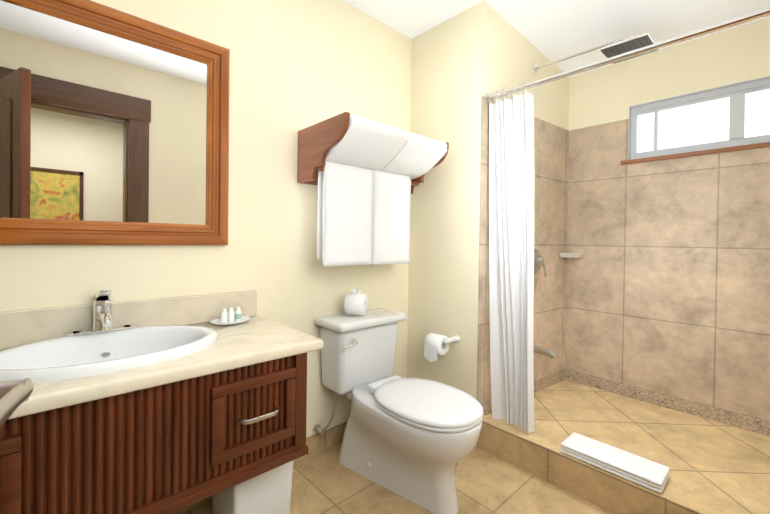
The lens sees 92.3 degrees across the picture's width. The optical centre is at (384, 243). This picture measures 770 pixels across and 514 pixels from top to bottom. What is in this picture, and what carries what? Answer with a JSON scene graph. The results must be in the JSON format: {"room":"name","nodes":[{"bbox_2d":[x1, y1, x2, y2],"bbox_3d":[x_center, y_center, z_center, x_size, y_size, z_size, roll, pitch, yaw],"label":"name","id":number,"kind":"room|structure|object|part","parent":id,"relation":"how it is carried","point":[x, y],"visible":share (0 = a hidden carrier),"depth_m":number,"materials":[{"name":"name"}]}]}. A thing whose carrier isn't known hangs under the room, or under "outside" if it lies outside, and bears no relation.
{"room":"bathroom","nodes":[
{"label":"bathroom","id":0,"kind":"room"},
{"bbox_2d":[0,290,255,349],"bbox_3d":[-1.234,0.272,1.121,1.735,0.115,0.022,0,1,-43],"label":"backsplash","id":1,"kind":"structure","parent":0,"relation":"attached to","point":[32,327],"depth_m":1.30,"materials":[{"name":"beige stone"}]},
{"bbox_2d":[0,0,411,437],"bbox_3d":[-1.041,-0.116,1.364,3.186,2.440,0.158,0,1,-43],"label":"wall","id":2,"kind":"structure","parent":0,"point":[296,66],"depth_m":1.50,"materials":[{"name":"beige paint"}]},
{"bbox_3d":[-1.072,-0.037,1.254,1.052,0.085,0.036,0,1,-43],"label":"frame","id":3,"kind":"part","parent":2,"relation":"part of","materials":[{"name":"brown wood"}]},
{"bbox_3d":[-1.067,-0.417,1.251,1.052,0.845,0.036,0,1,-43],"label":"mirror","id":4,"kind":"part","parent":2,"relation":"part of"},
{"bbox_3d":[-1.062,-0.797,1.248,1.052,0.085,0.036,0,1,-43],"label":"frame","id":5,"kind":"part","parent":2,"relation":"part of","materials":[{"name":"brown wood"}]},
{"bbox_2d":[0,346,319,513],"bbox_3d":[-1.045,0.739,0.927,1.654,0.739,0.574,0,1,-43],"label":"bathroom vanity","id":6,"kind":"object","parent":2,"relation":"attached to","point":[170,405],"depth_m":1.00,"materials":[{"name":"brown wood"}]},
{"bbox_3d":[-0.971,0.552,0.668,0.450,0.260,0.018,0,1,-43],"label":"door frame","id":7,"kind":"part","parent":6,"relation":"part of","materials":[{"name":"brown wood"}]},
{"bbox_2d":[0,314,322,409],"bbox_3d":[-1.050,0.354,0.932,1.750,0.040,0.552,0,1,-43],"label":"countertop","id":8,"kind":"structure","parent":6,"relation":"on","point":[77,367],"depth_m":1.14,"materials":[{"name":"beige stone"}]},
{"bbox_2d":[62,290,139,336],"bbox_3d":[-0.946,0.231,1.248,0.216,0.150,0.167,0,1,-43],"label":"faucet","id":9,"kind":"object","parent":8,"relation":"on","point":[103,318],"depth_m":1.28,"materials":[{"name":"silver metal"}]},
{"bbox_2d":[0,325,217,382],"bbox_3d":[-0.851,0.386,1.151,0.610,0.158,0.452,0,1,-43],"label":"sink","id":10,"kind":"object","parent":8,"relation":"in","point":[66,355],"depth_m":1.18,"materials":[{"name":"white ceramic"}]},
{"bbox_2d":[210,307,250,324],"bbox_3d":[-0.642,0.301,1.544,0.164,0.064,0.104,0,1,-43],"label":"tray","id":11,"kind":"object","parent":8,"relation":"on","point":[231,319],"visible":1,"depth_m":1.53,"materials":[{"name":"white ceramic"}]},
{"bbox_2d":[221,308,226,322],"bbox_3d":[-0.661,0.298,1.521,0.024,0.060,0.024,0,1,-43],"label":"bottle","id":12,"kind":"object","parent":11,"relation":"on","point":[224,314],"depth_m":1.51,"materials":[{"name":"white plastic"}]},
{"bbox_3d":[-0.642,0.325,1.544,0.164,0.016,0.104,0,1,-43],"label":"dish","id":13,"kind":"part","parent":11,"relation":"part of","materials":[{"name":"white ceramic"}]},
{"bbox_2d":[228,308,233,321],"bbox_3d":[-0.642,0.299,1.544,0.024,0.060,0.024,0,1,-43],"label":"bottle","id":14,"kind":"object","parent":11,"relation":"on","point":[231,313],"depth_m":1.53,"materials":[{"name":"white plastic"}]},
{"bbox_2d":[235,307,240,321],"bbox_3d":[-0.622,0.299,1.567,0.024,0.060,0.024,0,1,-43],"label":"bottle","id":15,"kind":"object","parent":11,"relation":"on","point":[238,312],"depth_m":1.56,"materials":[{"name":"white plastic"}]},
{"bbox_3d":[-0.412,0.542,1.184,0.274,0.235,0.018,0,1,-43],"label":"drawer frame","id":16,"kind":"part","parent":6,"relation":"part of","materials":[{"name":"brown wood"}]},
{"bbox_3d":[-0.393,0.542,1.162,0.130,0.014,0.040,0,1,-43],"label":"drawer handle","id":17,"kind":"part","parent":6,"relation":"part of","materials":[{"name":"silver metal"}]},
{"bbox_3d":[-0.712,-0.415,1.579,0.085,0.845,0.036,0,1,-43],"label":"frame","id":18,"kind":"part","parent":2,"relation":"part of","materials":[{"name":"brown wood"}]},
{"bbox_2d":[171,422,346,513],"bbox_3d":[-0.983,1.055,1.383,3.066,0.100,0.008,0,1,-43],"label":"baseboard","id":19,"kind":"structure","parent":2,"relation":"attached to","point":[318,442],"depth_m":1.96,"materials":[{"name":"beige tile"}]},
{"bbox_2d":[297,112,448,266],"bbox_3d":[-0.041,-0.226,1.942,0.702,0.678,0.418,0,1,-43],"label":"towel shelf","id":20,"kind":"object","parent":2,"relation":"attached to","point":[366,176],"visible":1,"depth_m":1.83,"materials":[{"name":"white fabric"}]},
{"bbox_2d":[317,161,373,266],"bbox_3d":[-0.192,-0.140,1.841,0.299,0.498,0.072,0,1,-43],"label":"towel","id":21,"kind":"object","parent":20,"relation":"hanging from","point":[345,224],"depth_m":1.80,"materials":[{"name":"white fabric"}]},
{"bbox_2d":[372,170,410,264],"bbox_3d":[0.023,-0.138,2.039,0.277,0.501,0.072,0,1,-43],"label":"towel","id":22,"kind":"object","parent":20,"relation":"hanging from","point":[391,189],"depth_m":2.00,"materials":[{"name":"white fabric"}]},
{"bbox_2d":[181,442,611,513],"bbox_3d":[-0.356,1.145,0.704,3.066,0.050,1.859,0,1,-43],"label":"floor","id":23,"kind":"structure","parent":0,"point":[325,482],"depth_m":1.66,"materials":[{"name":"tile"}]},
{"bbox_2d":[212,461,292,513],"bbox_3d":[-0.527,0.938,1.457,0.247,0.345,0.277,0,1,-43],"label":"waste bin","id":24,"kind":"object","parent":23,"relation":"on","point":[268,492],"visible":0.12,"depth_m":1.37,"materials":[{"name":"white plastic"}]},
{"bbox_2d":[314,308,482,513],"bbox_3d":[0.078,0.753,1.778,0.462,0.727,0.850,0,1,-43],"label":"toilet","id":25,"kind":"object","parent":23,"relation":"on","point":[414,440],"visible":1,"depth_m":1.68,"materials":[{"name":"white ceramic"}]},
{"bbox_3d":[-0.074,0.776,1.929,0.200,0.072,0.180,0,1,-43],"label":"tank","id":26,"kind":"part","parent":25,"relation":"part of","materials":[{"name":"white ceramic"}]},
{"bbox_3d":[-0.166,0.487,1.799,0.091,0.028,0.033,0,1,-43],"label":"flush lever","id":27,"kind":"part","parent":25,"relation":"part of","materials":[{"name":"silver metal"}]},
{"bbox_2d":[344,289,367,314],"bbox_3d":[-0.152,0.308,1.964,0.100,0.138,0.110,1,1,12],"label":"roll","id":28,"kind":"object","parent":25,"relation":"on","point":[356,303],"visible":1,"depth_m":1.92,"materials":[{"name":"white paper"}]},
{"bbox_2d":[351,289,361,293],"bbox_3d":[-0.150,0.256,1.964,0.061,0.033,0.062,0,1,-43],"label":"flower","id":29,"kind":"object","parent":28,"relation":"on","point":[356,291],"depth_m":1.95,"materials":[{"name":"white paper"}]},
{"bbox_3d":[-0.134,0.595,2.009,0.412,0.332,0.209,0,1,-43],"label":"tank","id":30,"kind":"part","parent":25,"relation":"part of","materials":[{"name":"white ceramic"}]},
{"bbox_3d":[-0.122,0.407,1.996,0.462,0.045,0.246,0,1,-43],"label":"tank lid","id":31,"kind":"part","parent":25,"relation":"part of","materials":[{"name":"white ceramic"}]},
{"bbox_3d":[0.098,0.920,1.742,0.386,0.392,0.765,0,1,-43],"label":"bowl","id":32,"kind":"part","parent":25,"relation":"part of","materials":[{"name":"white ceramic"}]},
{"bbox_3d":[0.186,0.691,1.649,0.384,0.028,0.511,0,1,-43],"label":"seat lid","id":33,"kind":"part","parent":25,"relation":"part of","materials":[{"name":"white plastic"}]},
{"bbox_3d":[0.185,0.716,1.649,0.380,0.019,0.507,0,1,-43],"label":"seat","id":34,"kind":"part","parent":25,"relation":"part of","materials":[{"name":"white plastic"}]},
{"bbox_2d":[342,0,482,38],"bbox_3d":[-0.363,-1.361,0.725,3.066,0.080,1.739,0,1,-43],"label":"ceiling","id":35,"kind":"structure","parent":0,"point":[411,19],"depth_m":2.12,"materials":[{"name":"paint"}]},
{"bbox_2d":[407,1,568,399],"bbox_3d":[0.730,-0.103,2.603,1.097,2.440,0.742,0,1,-43],"label":"wall","id":36,"kind":"structure","parent":0,"point":[463,62],"depth_m":2.19,"materials":[{"name":"beige paint"}]},
{"bbox_2d":[424,333,459,361],"bbox_3d":[0.320,0.598,2.126,0.142,0.150,0.159,0,1,-43],"label":"holder","id":37,"kind":"object","parent":36,"relation":"attached to","point":[435,344],"visible":1,"depth_m":2.09,"materials":[{"name":"white paper"}]},
{"bbox_3d":[0.334,0.548,2.137,0.108,0.047,0.159,0,1,-43],"label":"arm","id":38,"kind":"part","parent":37,"relation":"part of"},
{"bbox_2d":[477,96,568,403],"bbox_3d":[0.903,0.083,2.324,0.983,1.763,0.010,0,1,-38],"label":"wall tile","id":39,"kind":"structure","parent":36,"relation":"attached to","point":[551,151],"depth_m":2.42,"materials":[{"name":"beige tile"}]},
{"bbox_2d":[481,369,564,416],"bbox_3d":[0.892,0.927,2.326,0.975,0.075,0.002,0,1,-38],"label":"baseboard","id":40,"kind":"structure","parent":39,"relation":"attached to","point":[547,381],"depth_m":2.45,"materials":[{"name":"beige tile"}]},
{"bbox_2d":[534,249,546,276],"bbox_3d":[0.983,0.122,2.336,0.156,0.174,0.074,0,1,-43],"label":"shower valve","id":41,"kind":"object","parent":39,"relation":"attached to","point":[539,261],"visible":0.85,"depth_m":2.33,"materials":[{"name":"silver metal"}]},
{"bbox_2d":[533,344,555,358],"bbox_3d":[0.979,0.670,2.292,0.064,0.066,0.157,0,1,-43],"label":"spout","id":42,"kind":"object","parent":39,"relation":"attached to","point":[544,351],"visible":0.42,"depth_m":2.27,"materials":[{"name":"silver metal"}]},
{"bbox_2d":[534,32,658,72],"bbox_3d":[1.167,-1.081,2.120,0.220,0.108,0.620,0,1,-43],"label":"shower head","id":43,"kind":"object","parent":36,"relation":"attached to","point":[619,46],"visible":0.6,"depth_m":1.97},
{"bbox_2d":[485,8,769,103],"bbox_3d":[0.975,-0.791,1.601,0.060,0.059,1.193,0,1,-43],"label":"curtain rod","id":44,"kind":"object","parent":36,"relation":"attached to","point":[705,31],"visible":0.85,"depth_m":1.50,"materials":[{"name":"silver metal"}]},
{"bbox_2d":[489,83,534,432],"bbox_3d":[0.665,0.066,1.948,0.079,1.775,0.262,0,1,-43],"label":"shower curtain","id":45,"kind":"object","parent":44,"relation":"hanging from","point":[511,213],"visible":0.98,"depth_m":1.95,"materials":[{"name":"white fabric"}]},
{"bbox_2d":[483,0,769,76],"bbox_3d":[1.302,-1.279,1.901,0.977,0.220,1.205,0,1,-43],"label":"ceiling slope","id":46,"kind":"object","parent":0,"point":[552,30],"visible":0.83,"depth_m":2.04,"materials":[{"name":"paint"}]},
{"bbox_2d":[568,17,769,130],"bbox_3d":[1.758,-0.913,2.214,0.120,0.785,1.275,0,1,-43],"label":"wall","id":47,"kind":"structure","parent":0,"point":[741,53],"depth_m":2.20,"materials":[{"name":"beige paint"}]},
{"bbox_2d":[568,119,628,167],"bbox_3d":[1.422,-0.660,2.482,0.008,0.265,0.361,0,1,-43],"label":"wall tile","id":48,"kind":"structure","parent":47,"relation":"attached to","point":[605,143],"depth_m":2.47,"materials":[{"name":"beige tile"}]},
{"bbox_3d":[1.133,1.152,2.160,1.097,0.049,1.979,0,1,-43],"label":"floor","id":49,"kind":"structure","parent":0,"visible":0},
{"bbox_2d":[482,380,769,513],"bbox_3d":[1.273,1.052,1.924,0.971,0.157,1.205,0,1,-43],"label":"shower floor","id":50,"kind":"structure","parent":49,"relation":"on","point":[715,467],"depth_m":1.83,"materials":[{"name":"tile"}]},
{"bbox_2d":[477,420,703,513],"bbox_3d":[0.914,1.050,1.593,0.006,0.157,1.205,0,1,-43],"label":"shower curb","id":51,"kind":"structure","parent":50,"relation":"attached to","point":[610,493],"depth_m":1.65,"materials":[{"name":"beige tile"}]},
{"bbox_2d":[560,432,670,493],"bbox_3d":[1.002,0.950,1.631,0.170,0.042,0.385,0,1,-43],"label":"towel","id":52,"kind":"object","parent":50,"relation":"on","point":[645,472],"visible":1,"depth_m":1.58,"materials":[{"name":"white fabric"}]},
{"bbox_3d":[1.742,0.307,2.225,0.120,1.655,1.275,0,1,-43],"label":"wall","id":53,"kind":"structure","parent":0,"visible":0},
{"bbox_2d":[565,147,769,421],"bbox_3d":[1.667,0.227,2.212,0.008,1.498,1.119,0,1,-43],"label":"wall tile","id":54,"kind":"structure","parent":53,"relation":"attached to","point":[668,283],"depth_m":2.17,"materials":[{"name":"beige tile"}]},
{"bbox_2d":[560,253,585,257],"bbox_3d":[1.283,0.081,2.530,0.125,0.032,0.125,0,1,-43],"label":"soap dish","id":55,"kind":"object","parent":54,"relation":"attached to","point":[573,255],"visible":1,"depth_m":2.52,"materials":[{"name":"white ceramic"}]},
{"bbox_2d":[565,369,769,435],"bbox_3d":[1.655,0.939,2.216,0.002,0.075,1.119,0,1,-43],"label":"baseboard","id":56,"kind":"structure","parent":54,"relation":"attached to","point":[749,423],"depth_m":2.17,"materials":[{"name":"beige stone"}]},
{"bbox_2d":[620,76,769,164],"bbox_3d":[1.811,-0.681,2.133,0.150,0.367,0.748,0,1,-43],"label":"window unit","id":57,"kind":"structure","parent":53,"relation":"in","point":[735,93],"depth_m":2.10,"materials":[{"name":"grey"}]},
{"bbox_3d":[1.776,-0.508,2.104,0.060,0.022,0.748,0,1,-43],"label":"sill wood","id":58,"kind":"part","parent":57,"relation":"part of","materials":[{"name":"brown wood"}]},
{"bbox_3d":[1.828,-0.692,2.125,0.004,0.325,0.693,0,1,-43],"label":"glass","id":59,"kind":"part","parent":57,"relation":"part of","materials":[{"name":"grey glass"}]},
{"label":"outside","id":60,"kind":"structure","parent":0,"visible":0},
{"bbox_2d":[638,90,769,151],"bbox_3d":[2.149,-0.763,2.438,0.001,1.800,2.400,0,1,-43],"label":"sky","id":61,"kind":"structure","parent":60,"point":[716,105],"depth_m":2.47,"materials":[{"name":"white"}]},
{"bbox_3d":[-0.115,0.122,-0.280,0.018,2.020,0.120,0,1,-43],"label":"lining","id":62,"kind":"object","parent":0,"visible":0},
{"bbox_3d":[-0.338,0.127,0.101,0.040,1.982,0.734,1,1,-25],"label":"door leaf","id":63,"kind":"structure","parent":62,"relation":"attached to","visible":0},
{"bbox_2d":[0,378,32,427],"bbox_3d":[-0.405,0.162,0.368,0.067,0.068,0.133,1,1,-25],"label":"lever","id":64,"kind":"object","parent":63,"relation":"attached to","point":[14,394],"visible":1,"depth_m":0.39,"materials":[{"name":"silver metal"}]}
]}

